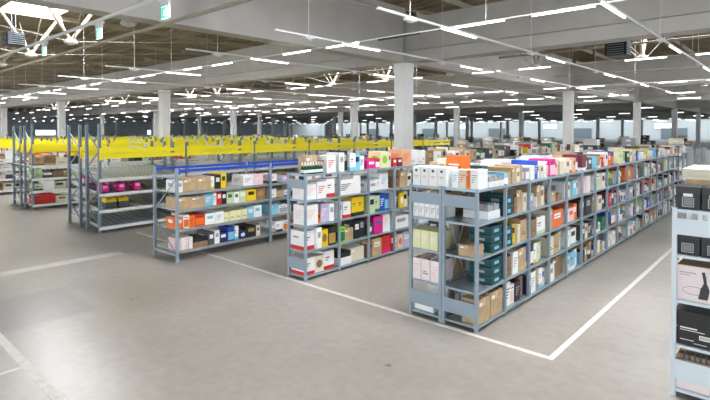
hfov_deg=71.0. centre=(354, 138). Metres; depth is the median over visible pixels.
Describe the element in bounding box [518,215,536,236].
cardboard box
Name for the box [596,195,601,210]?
product box
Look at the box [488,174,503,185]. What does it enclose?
product box
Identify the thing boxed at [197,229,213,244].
product box
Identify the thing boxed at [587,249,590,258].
product box
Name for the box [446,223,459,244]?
product box
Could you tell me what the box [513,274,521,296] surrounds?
cardboard box
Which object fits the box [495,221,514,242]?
product box
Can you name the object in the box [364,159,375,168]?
product box
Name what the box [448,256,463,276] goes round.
cardboard box
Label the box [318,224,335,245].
product box
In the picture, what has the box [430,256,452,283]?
product box
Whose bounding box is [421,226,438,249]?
product box
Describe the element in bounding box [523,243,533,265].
product box
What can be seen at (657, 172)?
bay
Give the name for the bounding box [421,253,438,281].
product box
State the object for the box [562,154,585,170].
product box
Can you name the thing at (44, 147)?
rack
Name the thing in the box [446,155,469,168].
product box
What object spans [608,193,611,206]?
product box
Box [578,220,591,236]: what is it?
product box
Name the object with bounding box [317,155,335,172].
product box
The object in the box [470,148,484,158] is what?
product box
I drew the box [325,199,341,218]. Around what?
product box
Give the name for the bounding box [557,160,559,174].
cardboard box
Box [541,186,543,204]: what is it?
product box
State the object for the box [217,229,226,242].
product box
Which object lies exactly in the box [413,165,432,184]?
product box
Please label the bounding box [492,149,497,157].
cardboard box
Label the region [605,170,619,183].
product box
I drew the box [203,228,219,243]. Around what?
product box
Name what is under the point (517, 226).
pack
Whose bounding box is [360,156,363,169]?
product box
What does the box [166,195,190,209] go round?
cardboard box
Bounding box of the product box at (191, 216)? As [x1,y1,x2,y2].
[184,213,194,227]
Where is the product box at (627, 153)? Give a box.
[623,151,629,161]
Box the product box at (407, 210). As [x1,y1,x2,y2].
[404,209,422,223]
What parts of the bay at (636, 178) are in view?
post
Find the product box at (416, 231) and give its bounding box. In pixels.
[413,225,432,247]
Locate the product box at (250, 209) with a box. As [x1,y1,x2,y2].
[236,205,253,217]
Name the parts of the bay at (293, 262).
post, panel, panel, post, shelf, shelf, shelf, shelf, shelf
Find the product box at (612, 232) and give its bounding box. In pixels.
[602,229,614,244]
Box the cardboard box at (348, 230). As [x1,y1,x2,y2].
[342,225,352,240]
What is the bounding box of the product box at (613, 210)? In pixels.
[604,208,619,220]
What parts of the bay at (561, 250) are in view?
post, shelf, shelf, shelf, shelf, shelf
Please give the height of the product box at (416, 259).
0.340 m
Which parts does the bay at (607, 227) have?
post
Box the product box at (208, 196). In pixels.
[198,192,212,205]
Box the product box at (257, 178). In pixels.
[248,173,262,184]
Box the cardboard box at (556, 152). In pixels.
[553,151,573,154]
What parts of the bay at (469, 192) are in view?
post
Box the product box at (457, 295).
[454,290,460,300]
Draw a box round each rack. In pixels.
[0,139,17,170]
[0,139,55,192]
[6,136,66,180]
[12,126,106,209]
[26,135,75,169]
[41,138,112,170]
[56,136,112,169]
[67,124,184,233]
[92,139,169,165]
[95,137,159,164]
[102,135,146,137]
[105,136,153,139]
[138,135,189,138]
[143,137,203,161]
[145,138,222,162]
[150,141,253,212]
[173,135,220,138]
[184,136,239,159]
[192,134,230,136]
[196,138,266,160]
[205,135,249,137]
[217,140,308,203]
[221,136,274,157]
[233,134,275,152]
[240,137,304,157]
[253,135,303,156]
[271,139,353,170]
[278,137,337,156]
[311,136,366,154]
[315,138,390,179]
[353,138,422,190]
[386,137,449,150]
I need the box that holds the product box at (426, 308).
[415,303,437,312]
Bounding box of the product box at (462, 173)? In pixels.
[459,169,471,187]
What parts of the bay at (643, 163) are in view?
post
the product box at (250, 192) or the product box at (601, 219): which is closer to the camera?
the product box at (601, 219)
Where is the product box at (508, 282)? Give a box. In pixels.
[502,281,509,305]
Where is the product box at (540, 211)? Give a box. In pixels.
[531,209,546,229]
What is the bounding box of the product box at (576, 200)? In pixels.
[568,198,584,216]
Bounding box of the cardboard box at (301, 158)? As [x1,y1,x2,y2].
[298,155,316,172]
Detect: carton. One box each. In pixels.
[0,164,11,168]
[0,181,12,189]
[1,150,16,158]
[2,171,12,178]
[29,156,43,165]
[29,168,42,177]
[29,194,45,204]
[30,183,42,190]
[39,154,55,164]
[39,180,53,189]
[40,192,54,202]
[42,172,52,177]
[47,170,63,176]
[54,152,64,156]
[54,180,65,188]
[55,193,67,202]
[56,157,66,164]
[64,155,77,163]
[89,157,97,162]
[104,158,120,161]
[174,155,190,158]
[206,154,215,157]
[359,148,374,152]
[436,140,453,146]
[457,140,467,143]
[457,144,466,147]
[467,143,479,147]
[482,141,493,144]
[483,137,493,140]
[487,143,509,148]
[499,138,512,143]
[511,137,522,140]
[515,142,534,145]
[527,139,536,142]
[541,137,552,141]
[570,144,578,151]
[583,139,599,144]
[583,145,599,149]
[618,136,629,139]
[622,138,636,142]
[623,143,636,145]
[644,141,655,144]
[669,138,683,143]
[677,135,686,138]
[684,141,693,144]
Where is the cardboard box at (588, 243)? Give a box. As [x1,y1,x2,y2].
[583,240,590,252]
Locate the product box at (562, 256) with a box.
[561,255,568,271]
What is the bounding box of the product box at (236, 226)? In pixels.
[228,224,238,239]
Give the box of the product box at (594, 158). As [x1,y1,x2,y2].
[587,156,596,167]
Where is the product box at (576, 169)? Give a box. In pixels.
[570,157,577,170]
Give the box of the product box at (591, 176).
[574,174,593,189]
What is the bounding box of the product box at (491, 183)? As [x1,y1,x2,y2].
[488,176,494,187]
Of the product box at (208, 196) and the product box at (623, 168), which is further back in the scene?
the product box at (623, 168)
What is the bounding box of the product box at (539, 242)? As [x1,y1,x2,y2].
[531,240,540,258]
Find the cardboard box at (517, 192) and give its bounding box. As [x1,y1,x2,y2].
[493,188,521,211]
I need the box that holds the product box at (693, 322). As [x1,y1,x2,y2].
[676,303,709,350]
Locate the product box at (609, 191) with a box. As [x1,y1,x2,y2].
[601,190,613,204]
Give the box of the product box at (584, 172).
[578,172,598,188]
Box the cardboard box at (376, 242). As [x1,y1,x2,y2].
[360,236,381,256]
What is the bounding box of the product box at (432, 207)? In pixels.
[430,204,435,218]
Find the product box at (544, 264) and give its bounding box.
[538,262,553,282]
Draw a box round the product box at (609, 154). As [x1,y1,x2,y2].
[608,153,610,165]
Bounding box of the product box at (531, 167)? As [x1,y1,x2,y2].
[514,164,534,179]
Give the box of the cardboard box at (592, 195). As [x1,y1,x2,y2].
[585,194,593,211]
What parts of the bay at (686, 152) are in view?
post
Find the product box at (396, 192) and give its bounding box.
[396,192,397,207]
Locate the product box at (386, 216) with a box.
[377,212,389,231]
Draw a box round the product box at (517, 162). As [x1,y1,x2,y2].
[511,160,537,178]
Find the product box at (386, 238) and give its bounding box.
[378,234,390,253]
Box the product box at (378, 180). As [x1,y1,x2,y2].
[363,178,379,189]
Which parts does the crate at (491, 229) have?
lid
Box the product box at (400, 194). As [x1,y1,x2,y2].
[392,191,403,207]
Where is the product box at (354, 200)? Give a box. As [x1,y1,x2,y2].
[341,196,357,216]
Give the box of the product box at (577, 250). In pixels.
[576,249,584,261]
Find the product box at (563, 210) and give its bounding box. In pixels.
[562,209,568,222]
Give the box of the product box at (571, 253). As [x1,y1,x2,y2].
[561,250,574,270]
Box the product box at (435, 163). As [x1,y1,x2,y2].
[429,161,437,165]
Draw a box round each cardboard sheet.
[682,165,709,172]
[682,172,709,176]
[682,175,709,179]
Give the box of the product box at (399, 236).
[391,232,401,248]
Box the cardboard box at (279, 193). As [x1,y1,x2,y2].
[276,189,283,196]
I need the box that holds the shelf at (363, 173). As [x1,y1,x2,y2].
[332,154,391,221]
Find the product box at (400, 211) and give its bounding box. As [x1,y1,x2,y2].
[397,211,408,225]
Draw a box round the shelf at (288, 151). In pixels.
[287,151,328,152]
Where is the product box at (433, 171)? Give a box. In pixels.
[429,166,448,186]
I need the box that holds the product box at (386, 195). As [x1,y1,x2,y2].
[375,192,388,209]
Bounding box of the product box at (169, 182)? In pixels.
[166,179,182,191]
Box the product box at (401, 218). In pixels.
[390,212,407,228]
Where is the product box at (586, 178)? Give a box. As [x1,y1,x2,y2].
[584,175,589,192]
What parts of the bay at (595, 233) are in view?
post, shelf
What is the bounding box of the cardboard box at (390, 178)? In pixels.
[388,176,398,187]
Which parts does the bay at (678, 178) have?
post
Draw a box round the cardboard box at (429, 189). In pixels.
[419,187,433,192]
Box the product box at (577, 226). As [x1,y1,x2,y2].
[568,224,584,239]
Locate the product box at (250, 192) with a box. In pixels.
[245,188,255,200]
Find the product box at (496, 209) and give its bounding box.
[479,201,499,218]
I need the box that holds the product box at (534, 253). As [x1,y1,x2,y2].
[526,242,535,263]
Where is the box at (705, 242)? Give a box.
[701,237,709,257]
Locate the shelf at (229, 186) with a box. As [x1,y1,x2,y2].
[152,162,268,262]
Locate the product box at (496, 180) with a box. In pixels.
[488,175,498,186]
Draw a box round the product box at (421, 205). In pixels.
[419,203,424,216]
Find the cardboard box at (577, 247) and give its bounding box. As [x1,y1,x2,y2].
[573,245,586,260]
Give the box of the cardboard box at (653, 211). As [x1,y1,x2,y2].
[647,209,654,219]
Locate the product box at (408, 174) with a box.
[407,173,410,185]
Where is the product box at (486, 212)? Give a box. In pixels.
[463,203,493,219]
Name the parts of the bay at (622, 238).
post, shelf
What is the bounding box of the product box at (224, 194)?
[222,191,226,203]
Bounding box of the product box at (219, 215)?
[203,209,223,223]
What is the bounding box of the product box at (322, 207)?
[308,201,327,221]
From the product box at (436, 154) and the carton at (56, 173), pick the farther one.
the carton at (56, 173)
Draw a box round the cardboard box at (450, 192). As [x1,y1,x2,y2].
[446,190,462,213]
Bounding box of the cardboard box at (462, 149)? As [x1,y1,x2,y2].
[449,147,464,154]
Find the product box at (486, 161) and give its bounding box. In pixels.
[481,159,506,164]
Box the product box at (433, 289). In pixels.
[428,284,453,298]
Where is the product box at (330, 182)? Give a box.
[314,177,334,197]
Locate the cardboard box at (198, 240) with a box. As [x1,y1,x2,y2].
[188,234,207,247]
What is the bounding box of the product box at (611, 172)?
[590,170,612,184]
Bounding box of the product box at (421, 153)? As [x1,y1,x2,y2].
[411,150,424,163]
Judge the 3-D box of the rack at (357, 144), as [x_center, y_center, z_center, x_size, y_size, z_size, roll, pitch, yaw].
[-0.085,1.274,24.404,2.590,2.600,2.720,1,1,42]
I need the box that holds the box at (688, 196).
[676,184,704,209]
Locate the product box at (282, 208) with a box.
[275,202,286,212]
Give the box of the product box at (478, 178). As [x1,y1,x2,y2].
[470,169,487,188]
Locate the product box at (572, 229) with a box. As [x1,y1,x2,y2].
[570,226,575,243]
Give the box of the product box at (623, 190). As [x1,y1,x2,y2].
[609,188,625,198]
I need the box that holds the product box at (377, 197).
[370,194,379,211]
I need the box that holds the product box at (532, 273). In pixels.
[522,270,535,292]
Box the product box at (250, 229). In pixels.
[234,223,255,237]
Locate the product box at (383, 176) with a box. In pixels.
[370,172,387,188]
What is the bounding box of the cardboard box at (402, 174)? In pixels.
[387,170,406,186]
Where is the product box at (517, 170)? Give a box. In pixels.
[516,169,519,182]
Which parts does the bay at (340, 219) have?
post, shelf, shelf, shelf, shelf, shelf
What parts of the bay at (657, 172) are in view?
post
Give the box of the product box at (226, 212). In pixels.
[216,208,228,221]
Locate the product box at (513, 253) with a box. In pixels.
[507,249,517,274]
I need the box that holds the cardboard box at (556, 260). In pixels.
[545,254,560,276]
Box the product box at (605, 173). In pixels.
[605,173,609,186]
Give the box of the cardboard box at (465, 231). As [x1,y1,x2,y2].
[460,225,468,240]
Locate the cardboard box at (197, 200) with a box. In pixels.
[185,194,204,207]
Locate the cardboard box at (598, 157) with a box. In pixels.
[586,155,599,167]
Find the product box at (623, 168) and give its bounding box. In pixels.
[608,166,631,180]
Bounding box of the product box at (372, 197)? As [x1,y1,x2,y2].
[360,194,374,213]
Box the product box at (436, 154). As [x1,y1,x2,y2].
[433,151,440,160]
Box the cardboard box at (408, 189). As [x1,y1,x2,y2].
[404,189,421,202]
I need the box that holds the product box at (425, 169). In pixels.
[421,165,435,185]
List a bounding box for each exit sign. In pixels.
[40,41,47,55]
[94,21,104,39]
[158,0,170,18]
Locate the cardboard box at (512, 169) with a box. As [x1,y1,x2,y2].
[488,166,515,182]
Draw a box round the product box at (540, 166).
[539,164,542,177]
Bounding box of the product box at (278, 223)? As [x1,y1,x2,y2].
[266,219,282,231]
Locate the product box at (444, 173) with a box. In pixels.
[438,166,457,186]
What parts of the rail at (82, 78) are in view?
rail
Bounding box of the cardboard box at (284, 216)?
[281,215,298,227]
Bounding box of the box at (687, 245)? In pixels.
[677,234,700,255]
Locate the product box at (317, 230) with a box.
[308,226,321,248]
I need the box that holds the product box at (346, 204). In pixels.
[334,199,350,217]
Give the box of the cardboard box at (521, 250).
[511,245,525,271]
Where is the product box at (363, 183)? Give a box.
[360,180,376,190]
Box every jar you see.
[679,350,683,357]
[685,351,688,358]
[690,352,694,360]
[696,354,700,361]
[701,355,705,363]
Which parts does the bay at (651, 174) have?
post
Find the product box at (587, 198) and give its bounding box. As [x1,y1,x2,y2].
[578,196,590,214]
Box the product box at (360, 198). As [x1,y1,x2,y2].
[354,195,363,214]
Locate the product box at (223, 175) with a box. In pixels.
[209,172,225,187]
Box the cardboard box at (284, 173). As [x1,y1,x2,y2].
[278,171,294,178]
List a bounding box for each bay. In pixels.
[287,172,338,281]
[321,169,367,270]
[351,167,393,261]
[377,165,416,253]
[400,164,428,226]
[409,183,469,322]
[441,185,505,333]
[460,192,471,271]
[472,181,528,315]
[522,177,549,300]
[536,174,566,288]
[538,171,581,277]
[554,168,595,267]
[591,166,607,259]
[604,161,635,239]
[604,164,617,251]
[614,163,627,245]
[621,160,643,234]
[622,158,650,229]
[630,157,657,224]
[655,156,663,220]
[661,152,682,184]
[662,155,668,217]
[666,151,687,183]
[666,154,673,213]
[669,207,709,399]
[671,153,678,208]
[686,213,691,218]
[698,214,709,220]
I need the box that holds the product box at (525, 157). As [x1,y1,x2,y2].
[521,155,543,159]
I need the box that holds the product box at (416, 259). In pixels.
[413,252,430,278]
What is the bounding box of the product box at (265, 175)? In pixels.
[259,173,276,182]
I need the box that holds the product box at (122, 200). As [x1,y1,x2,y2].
[113,195,128,206]
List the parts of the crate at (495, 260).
lid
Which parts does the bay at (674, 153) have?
post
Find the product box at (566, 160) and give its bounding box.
[547,158,569,173]
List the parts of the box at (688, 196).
lid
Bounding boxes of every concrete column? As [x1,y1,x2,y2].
[0,108,6,137]
[7,120,9,137]
[30,118,33,136]
[57,101,65,136]
[100,115,103,136]
[115,120,118,136]
[153,112,158,135]
[158,90,170,156]
[184,121,186,135]
[197,117,201,135]
[205,122,207,134]
[223,120,225,135]
[230,108,236,136]
[239,121,241,135]
[257,115,261,135]
[271,118,274,136]
[280,121,282,136]
[286,122,288,136]
[329,120,331,137]
[332,117,335,133]
[338,112,342,138]
[350,102,357,138]
[366,122,368,133]
[376,121,378,135]
[389,119,392,133]
[394,62,413,189]
[413,115,415,135]
[434,120,436,133]
[446,122,447,137]
[454,108,459,146]
[465,117,468,139]
[470,121,472,136]
[500,122,501,137]
[506,119,508,133]
[519,112,523,141]
[538,120,540,139]
[563,91,573,143]
[596,117,599,137]
[621,119,623,135]
[633,102,640,144]
[641,120,642,134]
[671,109,677,137]
[696,113,700,146]
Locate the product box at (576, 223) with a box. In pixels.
[572,222,587,238]
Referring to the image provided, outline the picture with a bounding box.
[698,272,709,300]
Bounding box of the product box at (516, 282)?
[508,278,519,301]
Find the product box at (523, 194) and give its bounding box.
[522,193,525,210]
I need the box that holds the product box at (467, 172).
[466,170,469,188]
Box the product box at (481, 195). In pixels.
[465,191,490,201]
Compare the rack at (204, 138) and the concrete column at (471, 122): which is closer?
the rack at (204, 138)
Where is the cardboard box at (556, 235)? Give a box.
[546,232,558,253]
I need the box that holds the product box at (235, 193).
[226,190,238,202]
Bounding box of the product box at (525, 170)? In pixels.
[522,167,528,179]
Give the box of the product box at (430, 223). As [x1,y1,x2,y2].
[428,220,438,226]
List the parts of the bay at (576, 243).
post, shelf, shelf, shelf, shelf, shelf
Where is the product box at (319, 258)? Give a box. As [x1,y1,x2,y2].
[307,252,323,272]
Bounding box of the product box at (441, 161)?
[438,158,446,165]
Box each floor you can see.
[0,136,709,399]
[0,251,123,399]
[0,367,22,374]
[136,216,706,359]
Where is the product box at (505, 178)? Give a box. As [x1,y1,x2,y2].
[488,171,507,183]
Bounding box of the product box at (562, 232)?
[557,229,569,247]
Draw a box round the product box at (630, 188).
[611,185,632,198]
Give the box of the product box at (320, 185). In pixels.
[307,180,325,198]
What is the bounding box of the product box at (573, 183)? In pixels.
[552,178,576,195]
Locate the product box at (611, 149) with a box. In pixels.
[611,149,630,161]
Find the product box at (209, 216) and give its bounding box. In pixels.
[196,210,214,224]
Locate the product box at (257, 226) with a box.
[248,223,259,235]
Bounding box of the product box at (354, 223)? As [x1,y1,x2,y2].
[342,219,359,238]
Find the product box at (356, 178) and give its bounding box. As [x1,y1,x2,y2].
[341,174,359,193]
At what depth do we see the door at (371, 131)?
240.59 m
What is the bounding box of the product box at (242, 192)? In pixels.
[231,189,245,201]
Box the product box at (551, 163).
[528,158,555,176]
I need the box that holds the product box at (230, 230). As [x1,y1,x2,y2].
[218,225,234,240]
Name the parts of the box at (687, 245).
lid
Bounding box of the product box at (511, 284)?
[510,282,513,303]
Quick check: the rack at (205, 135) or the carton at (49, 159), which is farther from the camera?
the rack at (205, 135)
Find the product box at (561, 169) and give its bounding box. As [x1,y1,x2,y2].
[559,161,563,174]
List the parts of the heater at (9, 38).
casing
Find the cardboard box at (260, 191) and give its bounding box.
[255,187,264,199]
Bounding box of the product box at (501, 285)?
[498,284,502,308]
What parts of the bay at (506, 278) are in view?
post, shelf, shelf, shelf, shelf, shelf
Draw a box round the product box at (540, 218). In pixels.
[521,213,544,234]
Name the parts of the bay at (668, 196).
post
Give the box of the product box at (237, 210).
[232,207,240,219]
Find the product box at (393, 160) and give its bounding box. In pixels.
[391,158,396,166]
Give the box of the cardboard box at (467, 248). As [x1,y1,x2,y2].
[459,241,482,257]
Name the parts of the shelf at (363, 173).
shelf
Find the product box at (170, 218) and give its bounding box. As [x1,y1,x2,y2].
[166,215,182,228]
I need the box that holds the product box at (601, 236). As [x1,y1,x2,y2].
[591,233,604,247]
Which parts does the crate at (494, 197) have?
lid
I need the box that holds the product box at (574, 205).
[552,202,576,219]
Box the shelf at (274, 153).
[258,152,297,154]
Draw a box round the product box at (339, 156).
[326,152,343,171]
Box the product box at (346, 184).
[335,178,352,194]
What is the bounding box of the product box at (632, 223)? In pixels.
[620,220,634,232]
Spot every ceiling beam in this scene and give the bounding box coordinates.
[0,0,709,107]
[4,0,709,114]
[7,54,709,119]
[66,84,709,120]
[126,100,709,121]
[178,108,709,122]
[226,113,707,122]
[262,115,709,123]
[297,118,709,123]
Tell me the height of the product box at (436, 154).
0.301 m
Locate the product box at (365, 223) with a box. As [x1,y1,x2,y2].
[364,222,372,235]
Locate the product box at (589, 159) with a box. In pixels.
[587,157,591,168]
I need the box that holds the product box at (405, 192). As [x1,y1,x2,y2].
[390,190,406,205]
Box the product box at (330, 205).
[324,202,333,220]
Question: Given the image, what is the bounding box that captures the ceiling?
[0,0,709,111]
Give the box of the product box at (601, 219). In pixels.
[590,215,604,229]
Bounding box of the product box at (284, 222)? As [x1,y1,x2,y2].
[272,218,286,230]
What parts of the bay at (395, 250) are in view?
post, shelf, shelf, shelf, shelf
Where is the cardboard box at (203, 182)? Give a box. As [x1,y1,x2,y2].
[188,176,210,190]
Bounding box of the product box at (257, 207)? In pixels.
[244,203,261,216]
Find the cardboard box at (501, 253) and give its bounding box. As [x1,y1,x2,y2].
[498,252,510,277]
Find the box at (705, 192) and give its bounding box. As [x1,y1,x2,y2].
[701,185,709,210]
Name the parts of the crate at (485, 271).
lid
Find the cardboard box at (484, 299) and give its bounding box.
[462,294,489,324]
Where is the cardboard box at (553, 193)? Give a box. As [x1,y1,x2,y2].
[544,190,555,201]
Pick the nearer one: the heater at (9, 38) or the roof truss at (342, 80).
the heater at (9, 38)
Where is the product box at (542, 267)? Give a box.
[542,267,543,285]
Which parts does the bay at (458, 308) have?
post, panel, panel, shelf, shelf, shelf, shelf, shelf, post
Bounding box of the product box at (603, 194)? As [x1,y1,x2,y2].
[591,191,605,206]
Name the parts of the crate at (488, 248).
lid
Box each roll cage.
[683,148,697,167]
[689,147,704,165]
[691,149,708,165]
[698,148,705,164]
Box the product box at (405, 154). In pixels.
[389,149,410,165]
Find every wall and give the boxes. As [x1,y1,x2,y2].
[0,111,321,137]
[322,119,709,139]
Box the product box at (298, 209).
[293,203,317,225]
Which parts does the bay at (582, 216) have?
post, shelf, shelf, shelf, shelf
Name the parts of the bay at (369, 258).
post, shelf, shelf, shelf, shelf, shelf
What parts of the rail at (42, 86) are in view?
rail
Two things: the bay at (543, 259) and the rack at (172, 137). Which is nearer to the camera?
the bay at (543, 259)
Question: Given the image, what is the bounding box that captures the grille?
[2,33,24,44]
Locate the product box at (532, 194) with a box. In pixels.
[522,192,533,208]
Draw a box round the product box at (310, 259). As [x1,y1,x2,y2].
[291,253,314,275]
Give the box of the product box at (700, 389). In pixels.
[676,348,709,395]
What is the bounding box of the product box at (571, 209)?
[551,205,573,221]
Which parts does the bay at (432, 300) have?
post, panel, panel, shelf, shelf, shelf, shelf, post, shelf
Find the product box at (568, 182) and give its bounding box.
[568,182,569,196]
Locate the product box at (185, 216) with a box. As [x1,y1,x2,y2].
[171,212,188,227]
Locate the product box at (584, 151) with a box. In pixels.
[581,150,596,152]
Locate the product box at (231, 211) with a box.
[220,207,234,220]
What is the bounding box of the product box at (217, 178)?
[202,173,220,188]
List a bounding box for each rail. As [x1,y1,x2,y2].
[0,0,623,98]
[0,95,328,109]
[2,90,349,107]
[18,32,388,105]
[40,34,709,109]
[58,15,456,104]
[131,79,709,111]
[184,89,704,113]
[185,35,562,98]
[275,0,633,97]
[377,0,684,95]
[597,0,709,70]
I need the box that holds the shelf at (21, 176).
[14,172,67,178]
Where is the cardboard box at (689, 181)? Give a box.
[687,179,709,185]
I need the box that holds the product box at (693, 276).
[677,258,709,304]
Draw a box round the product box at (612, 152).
[591,151,613,164]
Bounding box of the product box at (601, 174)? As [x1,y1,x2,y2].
[587,172,604,188]
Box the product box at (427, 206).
[424,204,429,217]
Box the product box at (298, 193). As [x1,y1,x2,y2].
[292,183,315,199]
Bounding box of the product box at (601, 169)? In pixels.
[601,169,621,181]
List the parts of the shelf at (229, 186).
post, post, shelf, shelf, shelf, shelf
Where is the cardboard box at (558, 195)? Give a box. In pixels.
[556,193,560,200]
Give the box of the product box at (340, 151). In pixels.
[329,150,346,170]
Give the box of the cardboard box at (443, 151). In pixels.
[430,148,445,157]
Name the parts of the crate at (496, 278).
lid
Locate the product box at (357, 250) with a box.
[341,243,363,261]
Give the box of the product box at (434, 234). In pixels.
[429,228,449,250]
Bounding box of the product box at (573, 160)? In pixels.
[552,157,575,171]
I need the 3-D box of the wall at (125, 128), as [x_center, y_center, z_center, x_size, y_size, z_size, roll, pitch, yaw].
[-87.816,-4.759,186.666,0.400,9.000,210.000,1,1,42]
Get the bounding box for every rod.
[0,32,194,80]
[8,22,136,63]
[198,51,707,95]
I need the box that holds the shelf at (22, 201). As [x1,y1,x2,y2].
[14,193,78,204]
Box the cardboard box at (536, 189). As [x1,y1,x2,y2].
[515,184,540,206]
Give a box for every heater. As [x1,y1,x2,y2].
[2,2,24,47]
[605,41,631,57]
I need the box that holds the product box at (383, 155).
[368,151,388,167]
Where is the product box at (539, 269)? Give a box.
[534,266,541,287]
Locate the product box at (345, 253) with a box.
[333,248,350,265]
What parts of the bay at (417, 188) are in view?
post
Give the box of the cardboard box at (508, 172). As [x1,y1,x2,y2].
[488,169,510,183]
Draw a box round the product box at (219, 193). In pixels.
[215,191,221,204]
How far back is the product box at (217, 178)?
12.08 m
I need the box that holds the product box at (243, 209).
[229,206,246,218]
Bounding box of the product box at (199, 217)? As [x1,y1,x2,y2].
[187,211,204,226]
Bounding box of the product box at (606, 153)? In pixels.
[587,152,607,165]
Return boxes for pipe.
[0,0,157,57]
[0,0,252,72]
[17,35,709,107]
[73,65,709,110]
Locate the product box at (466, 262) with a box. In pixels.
[464,259,468,270]
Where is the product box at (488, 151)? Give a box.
[484,148,491,157]
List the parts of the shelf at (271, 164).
post, post, shelf, shelf, shelf, shelf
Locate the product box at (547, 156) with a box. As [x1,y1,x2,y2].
[532,155,554,157]
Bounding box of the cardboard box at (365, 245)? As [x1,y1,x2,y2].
[360,243,371,257]
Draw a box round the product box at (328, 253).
[314,248,333,269]
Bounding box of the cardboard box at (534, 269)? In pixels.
[530,268,536,288]
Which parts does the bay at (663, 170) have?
post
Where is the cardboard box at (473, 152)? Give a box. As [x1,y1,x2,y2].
[465,149,476,159]
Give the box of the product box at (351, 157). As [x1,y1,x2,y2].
[347,153,355,170]
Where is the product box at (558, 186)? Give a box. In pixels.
[543,180,564,197]
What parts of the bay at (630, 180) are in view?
post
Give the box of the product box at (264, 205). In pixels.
[256,202,277,214]
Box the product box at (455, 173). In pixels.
[452,169,460,187]
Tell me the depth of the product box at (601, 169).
13.40 m
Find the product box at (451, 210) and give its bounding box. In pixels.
[436,205,454,218]
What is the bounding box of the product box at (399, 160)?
[391,157,401,165]
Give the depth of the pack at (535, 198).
9.03 m
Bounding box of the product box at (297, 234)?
[291,227,313,250]
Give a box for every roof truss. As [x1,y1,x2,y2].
[0,7,212,57]
[0,8,265,44]
[0,27,170,66]
[0,42,133,71]
[0,53,106,76]
[0,89,142,105]
[0,91,128,106]
[5,61,82,80]
[11,86,157,105]
[13,100,91,110]
[23,83,174,104]
[33,98,115,107]
[37,81,191,102]
[52,77,213,100]
[71,73,238,97]
[92,69,263,97]
[102,16,151,26]
[116,64,290,93]
[144,58,324,92]
[181,50,364,89]
[221,89,276,106]
[223,41,393,85]
[243,87,301,105]
[269,84,331,104]
[297,81,329,84]
[300,0,432,12]
[331,78,391,101]
[356,67,457,81]
[369,74,429,99]
[414,70,470,97]
[443,0,592,68]
[596,52,632,89]
[631,36,679,57]
[681,43,707,86]
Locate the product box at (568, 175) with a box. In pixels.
[568,175,583,192]
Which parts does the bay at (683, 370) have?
post, shelf, panel, shelf, shelf, shelf, shelf, panel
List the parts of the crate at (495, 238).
lid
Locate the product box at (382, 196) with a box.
[370,193,384,210]
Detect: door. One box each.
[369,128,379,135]
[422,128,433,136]
[488,128,505,137]
[574,127,592,138]
[660,127,687,138]
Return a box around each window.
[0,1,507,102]
[35,129,55,135]
[543,124,557,128]
[654,123,670,128]
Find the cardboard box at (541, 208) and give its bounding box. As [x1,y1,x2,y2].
[541,208,551,228]
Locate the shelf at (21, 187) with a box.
[14,182,75,191]
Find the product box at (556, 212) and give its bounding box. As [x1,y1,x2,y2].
[545,207,561,227]
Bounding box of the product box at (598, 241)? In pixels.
[589,239,599,252]
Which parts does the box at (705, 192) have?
lid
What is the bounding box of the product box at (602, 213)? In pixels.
[596,211,610,225]
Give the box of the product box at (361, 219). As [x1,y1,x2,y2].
[355,217,363,236]
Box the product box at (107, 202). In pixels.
[102,196,116,207]
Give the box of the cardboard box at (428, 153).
[425,150,432,163]
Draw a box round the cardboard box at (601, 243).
[600,241,602,251]
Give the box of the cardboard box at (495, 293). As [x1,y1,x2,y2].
[483,286,501,317]
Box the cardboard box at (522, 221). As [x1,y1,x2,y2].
[501,216,526,241]
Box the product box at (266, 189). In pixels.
[265,187,275,197]
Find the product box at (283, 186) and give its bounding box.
[282,185,292,195]
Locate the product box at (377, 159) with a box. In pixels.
[364,158,379,167]
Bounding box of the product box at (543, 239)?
[533,235,553,256]
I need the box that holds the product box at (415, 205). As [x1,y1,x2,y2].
[413,202,418,215]
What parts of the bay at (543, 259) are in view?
post, shelf, shelf, shelf, shelf, shelf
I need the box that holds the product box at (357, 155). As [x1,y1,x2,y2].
[356,153,359,169]
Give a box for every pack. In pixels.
[168,236,180,250]
[171,235,184,249]
[173,234,187,248]
[180,234,192,248]
[200,175,213,188]
[210,192,215,204]
[381,191,392,208]
[387,233,392,250]
[515,223,519,242]
[520,244,526,265]
[522,274,530,294]
[534,197,536,206]
[536,242,538,262]
[538,161,546,176]
[559,176,579,193]
[576,252,579,262]
[588,217,597,231]
[600,157,603,166]
[612,205,623,218]
[623,182,639,194]
[628,217,637,229]
[632,149,647,158]
[640,148,655,156]
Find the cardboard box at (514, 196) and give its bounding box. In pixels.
[513,195,516,213]
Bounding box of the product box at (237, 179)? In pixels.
[232,174,252,185]
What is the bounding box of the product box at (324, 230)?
[322,227,327,246]
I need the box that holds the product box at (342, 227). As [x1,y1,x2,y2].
[330,224,344,242]
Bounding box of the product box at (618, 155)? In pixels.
[614,151,622,163]
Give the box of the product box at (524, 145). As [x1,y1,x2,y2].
[518,144,530,154]
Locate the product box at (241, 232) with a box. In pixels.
[238,228,245,238]
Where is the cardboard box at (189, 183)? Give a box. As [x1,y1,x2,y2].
[170,176,196,191]
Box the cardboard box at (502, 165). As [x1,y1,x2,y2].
[494,164,521,180]
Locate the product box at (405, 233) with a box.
[396,229,408,246]
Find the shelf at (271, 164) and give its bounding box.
[245,159,337,242]
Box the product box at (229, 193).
[226,191,232,203]
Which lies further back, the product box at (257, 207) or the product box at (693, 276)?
the product box at (257, 207)
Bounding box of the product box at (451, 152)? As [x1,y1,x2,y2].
[447,150,459,154]
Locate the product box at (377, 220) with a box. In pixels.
[362,214,382,233]
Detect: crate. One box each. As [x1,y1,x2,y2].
[469,264,501,276]
[469,272,501,285]
[470,165,487,168]
[470,223,501,235]
[470,232,502,243]
[470,254,501,267]
[483,241,502,252]
[484,192,512,204]
[498,223,512,236]
[499,204,512,215]
[502,235,512,246]

